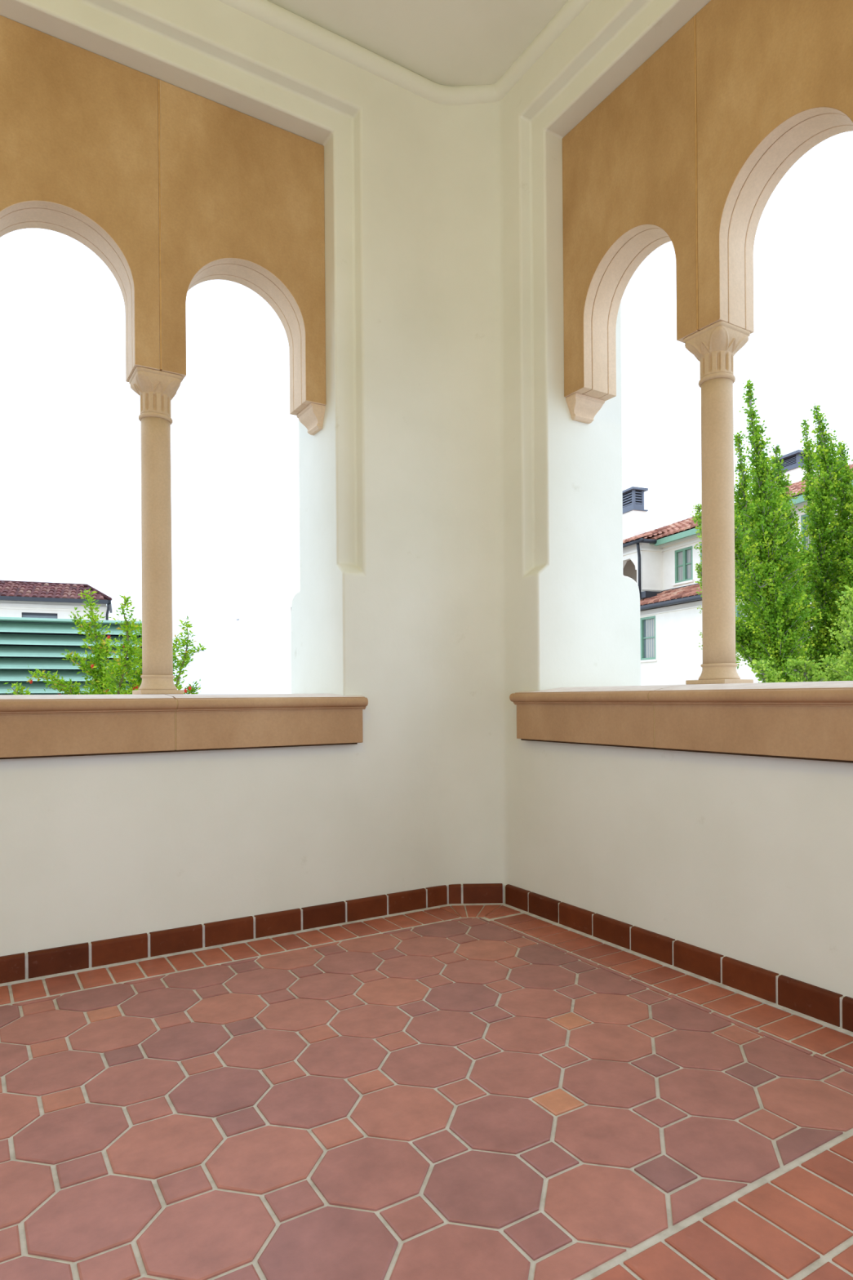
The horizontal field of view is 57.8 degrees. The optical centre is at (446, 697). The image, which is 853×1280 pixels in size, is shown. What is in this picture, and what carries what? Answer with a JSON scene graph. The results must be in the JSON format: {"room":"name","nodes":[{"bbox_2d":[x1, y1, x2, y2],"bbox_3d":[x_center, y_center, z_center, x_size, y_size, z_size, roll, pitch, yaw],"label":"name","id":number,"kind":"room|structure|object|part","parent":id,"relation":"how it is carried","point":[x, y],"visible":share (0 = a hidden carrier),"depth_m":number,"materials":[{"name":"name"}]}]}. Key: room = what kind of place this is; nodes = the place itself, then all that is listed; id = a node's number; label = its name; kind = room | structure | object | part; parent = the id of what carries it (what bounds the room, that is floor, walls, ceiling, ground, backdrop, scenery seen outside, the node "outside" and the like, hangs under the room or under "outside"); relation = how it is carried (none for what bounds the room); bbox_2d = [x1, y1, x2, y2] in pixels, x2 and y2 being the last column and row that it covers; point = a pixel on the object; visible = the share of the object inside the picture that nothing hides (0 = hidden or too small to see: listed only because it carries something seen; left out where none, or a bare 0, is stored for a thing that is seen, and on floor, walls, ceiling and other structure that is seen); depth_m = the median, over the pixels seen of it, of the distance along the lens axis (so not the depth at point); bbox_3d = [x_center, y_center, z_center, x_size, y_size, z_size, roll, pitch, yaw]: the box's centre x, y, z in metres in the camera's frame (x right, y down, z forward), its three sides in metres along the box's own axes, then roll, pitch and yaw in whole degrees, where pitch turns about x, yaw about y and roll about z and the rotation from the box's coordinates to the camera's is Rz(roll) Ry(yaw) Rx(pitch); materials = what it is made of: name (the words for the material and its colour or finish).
{"room":"covered balcony","nodes":[
{"label":"covered balcony","id":0,"kind":"room"},
{"bbox_2d":[0,0,419,956],"bbox_3d":[-2.346,1.294,3.244,4.740,9.750,0.735,0,0,-32],"label":"wall","id":1,"kind":"structure","parent":0,"point":[93,847],"depth_m":3.93,"materials":[{"name":"beige paint"}]},
{"bbox_2d":[0,693,368,759],"bbox_3d":[-1.779,0.119,3.570,2.734,0.262,0.840,0,0,-32],"label":"stone sill","id":2,"kind":"structure","parent":1,"relation":"attached to","point":[32,726],"depth_m":3.45,"materials":[{"name":"beige stone"}]},
{"bbox_2d":[128,366,183,694],"bbox_3d":[-1.415,-0.784,3.770,0.212,1.539,0.212,0,0,-32],"label":"stone column","id":3,"kind":"structure","parent":2,"relation":"on","point":[156,389],"depth_m":3.71,"materials":[{"name":"beige stone"}]},
{"bbox_2d":[157,79,325,415],"bbox_3d":[-1.070,-2.249,3.999,0.850,1.384,0.235,0,0,-32],"label":"arch","id":4,"kind":"object","parent":3,"relation":"on","point":[241,196],"visible":0.88,"depth_m":3.90,"materials":[{"name":"paint"}]},
{"bbox_3d":[-2.131,-0.778,3.316,0.212,1.539,0.212,0,0,-32],"label":"stone column","id":5,"kind":"structure","parent":2,"relation":"on","visible":0},
{"bbox_2d":[0,15,159,382],"bbox_3d":[-1.788,-2.244,3.544,0.848,1.384,0.235,0,0,-32],"label":"arch","id":6,"kind":"object","parent":5,"relation":"on","point":[79,126],"visible":0.94,"depth_m":3.52,"materials":[{"name":"paint"}]},
{"bbox_2d":[0,884,449,986],"bbox_3d":[-1.972,1.111,3.020,4.686,0.110,0.045,0,0,-32],"label":"baseboard","id":7,"kind":"structure","parent":1,"relation":"attached to","point":[42,964],"depth_m":3.56,"materials":[{"name":"brown tile"}]},
{"bbox_2d":[296,403,325,435],"bbox_3d":[-0.739,-1.504,4.205,0.082,0.112,0.209,0,0,-32],"label":"corbel","id":8,"kind":"object","parent":1,"relation":"attached to","point":[312,416],"visible":1,"depth_m":4.17,"materials":[{"name":"stone"}]},
{"bbox_2d":[266,0,568,86],"bbox_3d":[-0.652,-3.480,0.958,5.220,0.200,5.020,0,0,-32],"label":"ceiling","id":9,"kind":"structure","parent":0,"point":[445,42],"depth_m":3.92,"materials":[{"name":"beige paint"}]},
{"bbox_2d":[0,904,852,1279],"bbox_3d":[-0.680,1.213,0.855,5.500,0.125,5.184,0,0,-32],"label":"floor","id":10,"kind":"structure","parent":0,"point":[453,1092],"depth_m":2.12,"materials":[{"name":"red tile"}]},
{"bbox_2d":[413,85,519,903],"bbox_3d":[0.108,-1.196,4.254,0.549,4.810,0.112,0,0,1],"label":"wall","id":11,"kind":"structure","parent":0,"point":[464,155],"depth_m":4.30,"materials":[{"name":"beige paint"}]},
{"bbox_2d":[217,0,591,105],"bbox_3d":[-0.645,-3.346,0.985,5.259,0.131,5.060,0,0,-32],"label":"trim","id":12,"kind":"structure","parent":11,"relation":"attached to","point":[264,11],"depth_m":3.99,"materials":[{"name":"beige paint"}]},
{"bbox_2d":[447,883,503,906],"bbox_3d":[0.161,1.093,4.282,0.311,0.111,0.045,0,0,-1],"label":"baseboard","id":13,"kind":"structure","parent":11,"relation":"attached to","point":[469,894],"depth_m":4.28,"materials":[{"name":"brown tile"}]},
{"bbox_2d":[514,0,852,998],"bbox_3d":[1.978,1.259,2.411,0.755,9.750,4.700,0,0,-32],"label":"wall","id":14,"kind":"structure","parent":0,"point":[748,860],"depth_m":3.77,"materials":[{"name":"beige paint"}]},
{"bbox_2d":[565,392,604,423],"bbox_3d":[0.751,-1.557,4.181,0.209,0.112,0.082,0,0,-32],"label":"corbel","id":15,"kind":"object","parent":14,"relation":"attached to","point":[582,408],"visible":1,"depth_m":4.17,"materials":[{"name":"stone"}]},
{"bbox_2d":[502,884,852,1036],"bbox_3d":[1.560,1.082,2.322,0.045,0.112,4.624,0,0,-32],"label":"baseboard","id":16,"kind":"structure","parent":14,"relation":"attached to","point":[832,1010],"depth_m":3.15,"materials":[{"name":"brown tile"}]},
{"bbox_2d":[509,680,852,763],"bbox_3d":[1.492,0.079,3.103,0.860,0.280,2.965,0,0,-32],"label":"stone sill","id":17,"kind":"structure","parent":14,"relation":"attached to","point":[795,720],"depth_m":3.10,"materials":[{"name":"beige stone"}]},
{"bbox_2d":[683,320,753,684],"bbox_3d":[1.213,-0.837,3.457,0.212,1.557,0.212,0,0,-32],"label":"stone column","id":18,"kind":"structure","parent":17,"relation":"on","point":[715,346],"depth_m":3.40,"materials":[{"name":"beige stone"}]},
{"bbox_2d":[562,14,700,401],"bbox_3d":[0.962,-2.309,3.839,0.235,1.389,0.890,0,0,-32],"label":"arch","id":19,"kind":"object","parent":18,"relation":"on","point":[629,166],"visible":0.78,"depth_m":3.80,"materials":[{"name":"paint"}]},
{"bbox_3d":[1.667,-0.840,2.740,0.212,1.557,0.212,0,0,-32],"label":"stone column","id":20,"kind":"structure","parent":17,"relation":"on","visible":0},
{"bbox_2d":[696,0,852,333],"bbox_3d":[1.427,-2.313,3.105,0.235,1.389,0.848,0,0,-32],"label":"arch","id":21,"kind":"object","parent":20,"relation":"on","point":[775,77],"visible":0.94,"depth_m":3.21,"materials":[{"name":"paint"}]},
{"label":"outside","id":22,"kind":"structure","parent":0,"visible":0},
{"label":"ground","id":23,"kind":"structure","parent":22,"visible":0},
{"bbox_2d":[0,580,111,620],"bbox_3d":[-16.853,1.056,23.738,12.175,9.658,3.000,0,0,-23],"label":"building","id":24,"kind":"structure","parent":23,"relation":"on","point":[26,599],"depth_m":24.45,"materials":[{"name":"white paint"}]},
{"bbox_3d":[-12.807,-2.618,24.339,1.000,0.060,0.070,0,0,-23],"label":"frame","id":25,"kind":"part","parent":24,"relation":"part of","materials":[{"name":"metal"}]},
{"bbox_3d":[-16.506,-2.793,22.671,12.050,0.170,0.060,0,0,-23],"label":"cornice","id":26,"kind":"part","parent":24,"relation":"part of","materials":[{"name":"white paint"}]},
{"bbox_2d":[0,617,142,694],"bbox_3d":[-6.001,2.409,9.373,5.030,6.778,0.315,0,0,-24],"label":"screen","id":27,"kind":"object","parent":23,"relation":"on","point":[38,643],"visible":0.02,"depth_m":9.76,"materials":[{"name":"teal paint"}]},
{"bbox_3d":[-6.004,0.033,9.362,4.950,0.148,0.268,0,0,-24],"label":"louvre blade","id":28,"kind":"part","parent":27,"relation":"part of","materials":[{"name":"teal paint"}]},
{"bbox_3d":[-6.005,-0.117,9.362,4.950,0.148,0.268,0,0,-24],"label":"louvre blade","id":29,"kind":"part","parent":27,"relation":"part of","materials":[{"name":"teal paint"}]},
{"bbox_3d":[-6.006,-0.268,9.362,4.950,0.148,0.268,0,0,-24],"label":"louvre blade","id":30,"kind":"part","parent":27,"relation":"part of","materials":[{"name":"teal paint"}]},
{"bbox_3d":[-6.007,-0.418,9.362,4.950,0.148,0.268,0,0,-24],"label":"louvre blade","id":31,"kind":"part","parent":27,"relation":"part of","materials":[{"name":"teal paint"}]},
{"bbox_3d":[-6.011,-0.870,9.362,4.950,0.148,0.268,0,0,-24],"label":"louvre blade","id":32,"kind":"part","parent":27,"relation":"part of","materials":[{"name":"teal paint"}]},
{"bbox_3d":[-6.010,-0.964,9.359,4.950,0.032,0.275,0,0,-24],"label":"rail","id":33,"kind":"part","parent":27,"relation":"part of","materials":[{"name":"metal"}]},
{"bbox_3d":[-6.008,-0.569,9.362,4.950,0.148,0.268,0,0,-24],"label":"louvre blade","id":34,"kind":"part","parent":27,"relation":"part of","materials":[{"name":"teal paint"}]},
{"bbox_3d":[-6.010,-0.719,9.362,4.950,0.148,0.268,0,0,-24],"label":"louvre blade","id":35,"kind":"part","parent":27,"relation":"part of","materials":[{"name":"teal paint"}]},
{"bbox_2d":[4,587,206,694],"bbox_3d":[-2.646,2.437,6.151,1.422,6.671,0.752,0,0,8],"label":"flowering shrub","id":36,"kind":"object","parent":23,"relation":"on","point":[102,652],"visible":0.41,"depth_m":6.09,"materials":[{"name":"green plant"}]},
{"bbox_3d":[-2.863,2.804,6.023,0.620,5.939,0.175,0,0,-32],"label":"stem","id":37,"kind":"part","parent":36,"relation":"part of","materials":[{"name":"green plant"}]},
{"bbox_3d":[-2.754,2.465,6.256,0.210,6.614,0.254,0,0,-32],"label":"stem","id":38,"kind":"part","parent":36,"relation":"part of","materials":[{"name":"green plant"}]},
{"bbox_3d":[-2.541,2.511,6.056,0.100,6.519,0.356,0,0,-32],"label":"stem","id":39,"kind":"part","parent":36,"relation":"part of","materials":[{"name":"green plant"}]},
{"bbox_3d":[-2.317,2.591,6.176,0.634,6.356,0.101,0,0,12],"label":"stem","id":40,"kind":"part","parent":36,"relation":"part of","materials":[{"name":"green plant"}]},
{"bbox_2d":[690,503,742,668],"bbox_3d":[5.283,0.749,14.701,1.146,9.926,1.800,0,0,19],"label":"tree","id":41,"kind":"object","parent":23,"relation":"on","point":[698,514],"visible":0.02,"depth_m":14.85,"materials":[{"name":"green plant"}]},
{"bbox_2d":[622,449,852,685],"bbox_3d":[10.595,-1.525,23.353,5.777,14.380,23.012,0,0,-21],"label":"villa","id":42,"kind":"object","parent":23,"relation":"on","point":[662,561],"visible":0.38,"depth_m":25.72,"materials":[{"name":"white paint"}]},
{"bbox_3d":[6.762,-1.994,26.594,0.014,1.385,1.585,0,0,-22],"label":"pane","id":43,"kind":"part","parent":42,"relation":"part of","materials":[{"name":"clear glass"}]},
{"bbox_3d":[6.692,-1.229,26.564,0.170,0.070,1.780,0,0,-22],"label":"sill","id":44,"kind":"part","parent":42,"relation":"part of","materials":[{"name":"white paint"}]},
{"bbox_2d":[645,618,654,657],"bbox_3d":[6.754,-1.994,26.590,0.011,1.310,1.510,0,0,-22],"label":"curtain","id":45,"kind":"object","parent":42,"relation":"hanging from","point":[650,623],"depth_m":26.21,"materials":[{"name":"white fabric"}]},
{"bbox_3d":[7.979,-3.839,25.973,0.170,0.070,1.040,0,0,-22],"label":"sill","id":46,"kind":"part","parent":42,"relation":"part of","materials":[{"name":"white paint"}]},
{"bbox_2d":[678,549,691,581],"bbox_3d":[8.043,-4.439,26.000,0.011,0.980,0.770,0,0,-22],"label":"curtain","id":47,"kind":"object","parent":42,"relation":"hanging from","point":[684,555],"depth_m":25.95,"materials":[{"name":"white fabric"}]},
{"bbox_3d":[8.051,-4.440,26.003,0.014,1.055,0.845,0,0,-22],"label":"pane","id":48,"kind":"part","parent":42,"relation":"part of","materials":[{"name":"clear glass"}]},
{"bbox_3d":[9.088,-4.053,21.692,1.050,2.540,21.000,0,0,-22],"label":"cornice","id":49,"kind":"part","parent":42,"relation":"part of","materials":[{"name":"green paint"}]},
{"bbox_2d":[805,517,813,550],"bbox_3d":[10.037,-4.455,20.950,0.011,0.980,0.770,0,0,-22],"label":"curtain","id":50,"kind":"object","parent":42,"relation":"hanging from","point":[807,538],"depth_m":21.24,"materials":[{"name":"white fabric"}]},
{"bbox_2d":[733,379,822,682],"bbox_3d":[4.795,0.581,11.493,1.453,10.275,2.470,0,0,27],"label":"tree","id":51,"kind":"object","parent":23,"relation":"on","point":[768,570],"visible":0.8,"depth_m":11.02,"materials":[{"name":"green plant"}]},
{"bbox_3d":[5.008,0.810,11.891,0.526,9.813,0.790,0,0,-32],"label":"stem","id":52,"kind":"part","parent":51,"relation":"part of","materials":[{"name":"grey plant"}]},
{"bbox_3d":[4.785,0.604,11.225,0.803,10.223,0.338,0,0,-32],"label":"stem","id":53,"kind":"part","parent":51,"relation":"part of","materials":[{"name":"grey plant"}]},
{"bbox_2d":[747,585,852,682],"bbox_3d":[4.618,2.188,9.408,1.527,7.066,1.119,0,0,-18],"label":"shrub","id":54,"kind":"object","parent":23,"relation":"on","point":[802,668],"visible":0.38,"depth_m":9.34,"materials":[{"name":"green plant"}]},
{"bbox_3d":[4.597,2.666,9.424,0.827,6.101,0.108,0,0,-9],"label":"stem","id":55,"kind":"part","parent":54,"relation":"part of","materials":[{"name":"plant"}]},
{"bbox_2d":[797,404,852,681],"bbox_3d":[6.447,0.454,12.435,1.641,10.499,1.933,0,0,35],"label":"tree","id":56,"kind":"object","parent":23,"relation":"on","point":[829,541],"visible":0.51,"depth_m":12.31,"materials":[{"name":"green plant"}]},
{"bbox_3d":[6.091,0.523,12.463,0.256,10.358,0.214,0,0,-32],"label":"stem","id":57,"kind":"part","parent":56,"relation":"part of","materials":[{"name":"grey plant"}]}
]}

